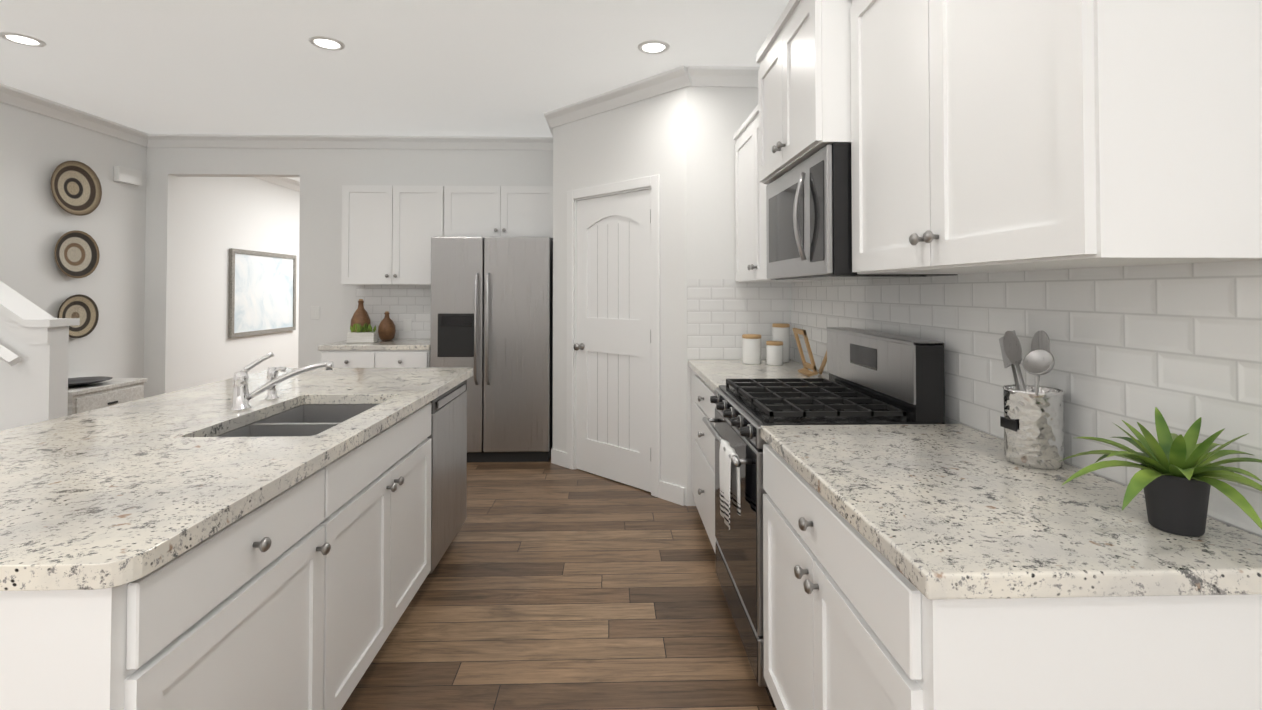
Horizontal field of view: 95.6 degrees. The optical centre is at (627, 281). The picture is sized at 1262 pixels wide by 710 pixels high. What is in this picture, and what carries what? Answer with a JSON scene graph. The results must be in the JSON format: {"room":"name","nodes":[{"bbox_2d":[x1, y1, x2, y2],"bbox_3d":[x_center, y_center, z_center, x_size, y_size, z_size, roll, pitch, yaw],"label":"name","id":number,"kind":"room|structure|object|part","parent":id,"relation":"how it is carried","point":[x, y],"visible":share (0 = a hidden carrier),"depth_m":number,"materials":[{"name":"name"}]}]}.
{"room":"kitchen","nodes":[
{"label":"kitchen","id":0,"kind":"room"},
{"bbox_2d":[0,102,146,377],"bbox_3d":[-4.265,-0.009,0.959,0.120,2.740,8.580,0,-1,-2],"label":"wall","id":1,"kind":"structure","parent":0,"point":[37,221],"depth_m":4.50,"materials":[{"name":"paint"}]},
{"bbox_2d":[50,161,101,215],"bbox_3d":[-4.272,-0.721,4.422,0.049,0.420,0.420,0,-1,-2],"label":"hanging basket","id":2,"kind":"object","parent":1,"relation":"attached to","point":[76,188],"visible":1,"depth_m":4.44,"materials":[{"name":"beige wicker"}]},
{"bbox_2d":[54,230,99,277],"bbox_3d":[-4.276,-0.211,4.434,0.043,0.370,0.370,0,-1,-2],"label":"hanging basket","id":3,"kind":"object","parent":1,"relation":"attached to","point":[77,254],"visible":1,"depth_m":4.45,"materials":[{"name":"beige wicker"}]},
{"bbox_2d":[57,294,98,337],"bbox_3d":[-4.279,0.270,4.446,0.039,0.340,0.340,0,-1,-2],"label":"hanging basket","id":4,"kind":"object","parent":1,"relation":"attached to","point":[84,308],"visible":0.81,"depth_m":4.48,"materials":[{"name":"beige wicker"}]},
{"bbox_2d":[114,166,141,185],"bbox_3d":[-4.296,-0.908,4.925,0.045,0.130,0.240,0,-1,-2],"label":"door chime","id":5,"kind":"object","parent":1,"relation":"attached to","point":[125,175],"visible":1,"depth_m":4.90,"materials":[{"name":"white plastic"}]},
{"bbox_2d":[175,177,299,390],"bbox_3d":[-4.333,0.101,7.498,0.120,2.740,4.500,0,-1,-2],"label":"wall","id":6,"kind":"structure","parent":0,"point":[218,218],"depth_m":5.93,"materials":[{"name":"paint"}]},
{"bbox_2d":[228,248,295,337],"bbox_3d":[-4.230,0.132,6.691,0.035,0.950,1.240,0,-1,-2],"label":"framed artwork","id":7,"kind":"object","parent":6,"relation":"attached to","point":[262,294],"visible":1,"depth_m":6.59,"materials":[{"name":"grey wood"}]},
{"bbox_2d":[143,147,552,397],"bbox_3d":[-1.668,0.063,5.265,5.320,2.740,0.120,0,-1,-2],"label":"wall","id":8,"kind":"structure","parent":0,"point":[324,175],"depth_m":5.18,"materials":[{"name":"paint"}]},
{"bbox_2d":[311,306,319,318],"bbox_3d":[-2.815,0.282,5.162,0.080,0.120,0.012,0,-1,-2],"label":"switch plate","id":9,"kind":"object","parent":8,"relation":"attached to","point":[315,312],"visible":1,"depth_m":5.16,"materials":[{"name":"white plastic"}]},
{"bbox_2d":[356,285,430,338],"bbox_3d":[-2.016,0.265,5.187,0.880,0.505,0.001,0,-1,-2],"label":"tile backsplash","id":10,"kind":"structure","parent":8,"relation":"attached to","point":[399,303],"depth_m":5.19,"materials":[{"name":"white tile"}]},
{"bbox_2d":[403,319,410,331],"bbox_3d":[-1.990,0.397,5.180,0.070,0.110,0.008,0,-1,-2],"label":"outlet","id":11,"kind":"object","parent":10,"relation":"attached to","point":[406,325],"visible":1,"depth_m":5.18,"materials":[{"name":"white plastic"}]},
{"bbox_2d":[341,185,552,284],"bbox_3d":[-1.523,-0.396,5.034,1.825,0.850,0.360,0,-1,-2],"label":"upper cabinet","id":12,"kind":"object","parent":8,"relation":"attached to","point":[389,232],"visible":0.96,"depth_m":4.89,"materials":[{"name":"white paint"}]},
{"bbox_2d":[0,0,788,181],"bbox_3d":[-1.612,-1.364,3.369,5.920,0.050,13.600,0,-1,-2],"label":"ceiling","id":13,"kind":"structure","parent":0,"point":[517,68],"depth_m":3.42,"materials":[{"name":"white paint"}]},
{"bbox_2d":[0,32,46,46],"bbox_3d":[-3.347,-1.338,3.169,0.184,0.008,0.184,0,-1,-2],"label":"recessed light","id":14,"kind":"object","parent":13,"relation":"in","point":[22,39],"visible":1,"depth_m":3.16,"materials":[{"name":"white"}]},
{"bbox_2d":[308,36,344,50],"bbox_3d":[-1.688,-1.337,3.216,0.184,0.008,0.184,0,-1,-2],"label":"recessed light","id":15,"kind":"object","parent":13,"relation":"in","point":[327,43],"visible":1,"depth_m":3.21,"materials":[{"name":"white"}]},
{"bbox_2d":[638,40,669,53],"bbox_3d":[0.151,-1.336,3.269,0.184,0.008,0.184,0,-1,-2],"label":"recessed light","id":16,"kind":"object","parent":13,"relation":"in","point":[653,47],"visible":1,"depth_m":3.26,"materials":[{"name":"white"}]},
{"bbox_2d":[341,455,776,709],"bbox_3d":[-1.612,1.426,3.322,5.920,0.050,13.600,0,-1,-2],"label":"floor","id":17,"kind":"structure","parent":0,"point":[549,585],"depth_m":2.39,"materials":[{"name":"brown wood"}]},
{"bbox_2d":[0,325,68,430],"bbox_3d":[-3.798,0.544,3.332,0.950,1.713,0.115,0,-1,-2],"label":"wall","id":18,"kind":"structure","parent":17,"relation":"on","point":[33,385],"depth_m":3.29,"materials":[{"name":"white paint"}]},
{"bbox_2d":[0,281,79,365],"bbox_3d":[-3.782,0.519,3.296,0.980,1.763,0.259,0,-1,-2],"label":"trim","id":19,"kind":"structure","parent":18,"relation":"attached to","point":[23,318],"depth_m":3.28,"materials":[{"name":"white wood"}]},
{"bbox_2d":[67,378,146,415],"bbox_3d":[-4.089,1.097,4.312,0.418,0.640,0.650,0,-1,-2],"label":"side table","id":20,"kind":"object","parent":17,"relation":"on","point":[106,393],"visible":0.25,"depth_m":4.28,"materials":[{"name":"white wood"}]},
{"bbox_2d":[68,376,112,386],"bbox_3d":[-4.098,0.756,4.267,0.390,0.040,0.390,0,-1,-2],"label":"dish","id":21,"kind":"object","parent":20,"relation":"on","point":[78,381],"visible":0.71,"depth_m":4.35,"materials":[{"name":"grey"}]},
{"bbox_2d":[0,372,472,709],"bbox_3d":[-1.199,0.941,2.044,0.772,0.875,2.275,0,-1,-2],"label":"kitchen island","id":22,"kind":"object","parent":17,"relation":"on","point":[276,538],"depth_m":1.38,"materials":[{"name":"white paint"}]},
{"bbox_2d":[0,368,472,595],"bbox_3d":[-1.380,0.520,2.048,1.110,0.112,2.330,0,-1,-2],"label":"island countertop","id":23,"kind":"structure","parent":22,"relation":"on","point":[91,499],"depth_m":1.36,"materials":[{"name":"white stone"}]},
{"bbox_2d":[224,352,335,411],"bbox_3d":[-1.280,0.364,2.175,0.312,0.203,0.256,0,-1,-2],"label":"faucet","id":24,"kind":"object","parent":23,"relation":"on","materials":[{"name":"silver metal"}]},
{"bbox_2d":[216,404,378,436],"bbox_3d":[-1.137,0.605,2.034,0.455,0.200,0.750,0,-1,-2],"label":"sink","id":25,"kind":"object","parent":23,"relation":"in","point":[293,419],"depth_m":2.15,"materials":[{"name":"silver metal"}]},
{"bbox_2d":[427,380,466,573],"bbox_3d":[-1.172,0.957,2.808,0.630,0.871,0.606,0,-1,-2],"label":"dishwasher","id":26,"kind":"object","parent":22,"relation":"in","point":[448,485],"depth_m":2.75,"materials":[{"name":"silver metal"}]},
{"bbox_2d":[318,339,429,367],"bbox_3d":[-2.021,0.969,4.842,0.880,0.915,0.670,0,-1,-2],"label":"base cabinet","id":27,"kind":"object","parent":17,"relation":"on","point":[403,353],"visible":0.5,"depth_m":4.55,"materials":[{"name":"white paint"}]},
{"bbox_2d":[318,339,429,349],"bbox_3d":[-2.021,0.532,4.861,0.880,0.040,0.640,0,-1,-2],"label":"countertop","id":28,"kind":"structure","parent":27,"relation":"on","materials":[{"name":"white stone"}]},
{"bbox_2d":[351,299,370,331],"bbox_3d":[-2.320,0.333,4.981,0.164,0.360,0.164,0,-1,-2],"label":"vase","id":29,"kind":"object","parent":28,"relation":"on","point":[361,317],"visible":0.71,"depth_m":4.94,"materials":[{"name":"brown ceramic"}]},
{"bbox_2d":[347,323,377,342],"bbox_3d":[-2.212,0.425,4.783,0.224,0.168,0.090,0,-1,-2],"label":"planter","id":30,"kind":"object","parent":28,"relation":"on","point":[360,335],"visible":1,"depth_m":4.74,"materials":[{"name":"white wood"}]},
{"bbox_2d":[378,311,395,339],"bbox_3d":[-2.111,0.388,5.026,0.144,0.250,0.144,0,-1,-2],"label":"vase","id":31,"kind":"object","parent":28,"relation":"on","point":[386,329],"visible":1,"depth_m":4.98,"materials":[{"name":"brown ceramic"}]},
{"bbox_2d":[430,236,552,461],"bbox_3d":[-1.084,0.538,4.803,0.930,1.775,0.780,0,-1,-2],"label":"refrigerator","id":32,"kind":"object","parent":17,"relation":"on","point":[492,312],"visible":0.9,"depth_m":4.48,"materials":[{"name":"silver metal"}]},
{"bbox_2d":[688,359,828,553],"bbox_3d":[0.708,0.939,3.098,0.690,0.915,0.986,0,-1,-2],"label":"base cabinet","id":33,"kind":"object","parent":17,"relation":"on","point":[708,377],"visible":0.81,"depth_m":3.02,"materials":[{"name":"white paint"}]},
{"bbox_2d":[688,359,828,391],"bbox_3d":[0.722,0.502,3.106,0.660,0.040,0.986,0,-1,-2],"label":"countertop","id":34,"kind":"structure","parent":33,"relation":"on","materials":[{"name":"white stone"}]},
{"bbox_2d":[742,334,760,363],"bbox_3d":[0.742,0.401,3.407,0.113,0.170,0.113,0,-1,-2],"label":"canister","id":35,"kind":"object","parent":34,"relation":"on","point":[751,348],"visible":0.98,"depth_m":3.36,"materials":[{"name":"white ceramic"}]},
{"bbox_2d":[766,341,782,364],"bbox_3d":[0.863,0.418,3.350,0.097,0.135,0.097,0,-1,-2],"label":"canister","id":36,"kind":"object","parent":34,"relation":"on","point":[774,352],"visible":1,"depth_m":3.31,"materials":[{"name":"white ceramic"}]},
{"bbox_2d":[772,323,789,361],"bbox_3d":[0.939,0.372,3.494,0.103,0.230,0.103,0,-1,-2],"label":"canister","id":37,"kind":"object","parent":34,"relation":"on","point":[780,331],"visible":0.81,"depth_m":3.45,"materials":[{"name":"white ceramic"}]},
{"bbox_2d":[792,328,826,376],"bbox_3d":[0.973,0.360,2.944,0.193,0.234,0.170,0,-1,-2],"label":"cookbook stand","id":38,"kind":"object","parent":34,"relation":"on","point":[806,365],"visible":0.96,"depth_m":2.93,"materials":[{"name":"brown wood"}]},
{"bbox_2d":[702,327,944,706],"bbox_3d":[0.680,0.792,2.223,0.691,1.180,0.756,0,-1,-2],"label":"range","id":39,"kind":"object","parent":17,"relation":"on","point":[878,378],"visible":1,"depth_m":2.02,"materials":[{"name":"silver metal"}]},
{"bbox_2d":[719,439,740,529],"bbox_3d":[0.364,0.718,2.037,0.048,0.262,0.200,0,-1,-2],"label":"towel","id":40,"kind":"object","parent":39,"relation":"hanging from","point":[729,474],"depth_m":2.01,"materials":[{"name":"white fabric"}]},
{"bbox_2d":[760,424,1261,709],"bbox_3d":[0.758,0.910,1.354,0.690,0.915,0.972,0,-1,-2],"label":"base cabinet","id":41,"kind":"object","parent":17,"relation":"on","point":[934,567],"visible":0.98,"depth_m":0.97,"materials":[{"name":"white paint"}]},
{"bbox_2d":[760,424,1261,599],"bbox_3d":[0.771,0.473,1.362,0.662,0.040,0.972,0,-1,-2],"label":"countertop","id":42,"kind":"structure","parent":41,"relation":"on","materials":[{"name":"white stone"}]},
{"bbox_2d":[999,330,1064,469],"bbox_3d":[1.015,0.287,1.454,0.133,0.333,0.265,0,-1,-2],"label":"utensil crock","id":43,"kind":"object","parent":42,"relation":"on","point":[1032,421],"visible":1,"depth_m":1.39,"materials":[{"name":"white metal"}]},
{"bbox_2d":[1061,407,1261,536],"bbox_3d":[0.952,0.345,1.038,0.323,0.201,0.360,0,-1,-2],"label":"potted succulent","id":44,"kind":"object","parent":42,"relation":"on","point":[1176,477],"visible":0.98,"depth_m":1.01,"materials":[{"name":"green plant"}]},
{"bbox_2d":[553,87,791,505],"bbox_3d":[0.217,0.049,4.429,1.601,2.740,1.660,0,-1,-2],"label":"wall","id":45,"kind":"structure","parent":0,"point":[643,211],"depth_m":3.91,"materials":[{"name":"paint"}]},
{"bbox_2d":[0,65,758,191],"bbox_3d":[-1.611,-1.290,3.318,5.320,0.100,13.100,0,-1,-2],"label":"crown molding","id":46,"kind":"structure","parent":45,"relation":"attached to","point":[680,77],"depth_m":4.77,"materials":[{"name":"white wood"}]},
{"bbox_3d":[-0.112,0.357,4.072,0.683,2.112,0.686,0,-1,-2],"label":"pantry door","id":47,"kind":"part","parent":45,"relation":"part of","materials":[{"name":"white paint"}]},
{"bbox_2d":[551,448,684,505],"bbox_3d":[-1.611,1.345,3.274,5.320,0.110,13.100,0,-1,-2],"label":"baseboard","id":48,"kind":"structure","parent":45,"relation":"attached to","point":[670,492],"depth_m":3.68,"materials":[{"name":"white wood"}]},
{"bbox_2d":[687,279,791,359],"bbox_3d":[0.709,0.238,3.605,0.665,0.505,0.001,0,-1,-2],"label":"tile backsplash","id":49,"kind":"structure","parent":45,"relation":"attached to","point":[724,316],"depth_m":3.60,"materials":[{"name":"white tile"}]},
{"bbox_2d":[794,360,1261,536],"bbox_3d":[1.107,0.032,3.424,0.120,2.740,13.200,0,-1,-2],"label":"wall","id":50,"kind":"structure","parent":0,"point":[948,421],"depth_m":1.68,"materials":[{"name":"tile"}]},
{"bbox_2d":[733,105,830,281],"bbox_3d":[0.858,-0.468,3.126,0.390,0.930,0.992,0,-1,-2],"label":"upper cabinet","id":51,"kind":"object","parent":50,"relation":"attached to","point":[750,234],"visible":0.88,"depth_m":3.26,"materials":[{"name":"white paint"}]},
{"bbox_2d":[756,0,851,183],"bbox_3d":[0.828,-0.750,2.259,0.500,0.595,0.744,0,-1,-2],"label":"upper cabinet","id":52,"kind":"object","parent":50,"relation":"attached to","point":[803,57],"visible":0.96,"depth_m":2.03,"materials":[{"name":"white paint"}]},
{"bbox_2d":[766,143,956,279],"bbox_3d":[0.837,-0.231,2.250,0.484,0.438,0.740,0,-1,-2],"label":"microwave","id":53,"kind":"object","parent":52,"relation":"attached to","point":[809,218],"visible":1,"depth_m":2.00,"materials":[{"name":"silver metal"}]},
{"bbox_2d":[791,260,1261,535],"bbox_3d":[1.076,0.215,2.254,0.001,0.505,2.730,0,-1,-2],"label":"tile backsplash","id":54,"kind":"structure","parent":50,"relation":"attached to","point":[1179,346],"depth_m":1.33,"materials":[{"name":"white tile"}]},
{"bbox_2d":[850,0,1261,273],"bbox_3d":[0.907,-0.497,1.416,0.390,0.930,0.930,0,-1,-2],"label":"upper cabinet","id":55,"kind":"object","parent":50,"relation":"attached to","point":[991,136],"visible":1,"depth_m":1.03,"materials":[{"name":"white paint"}]}
]}

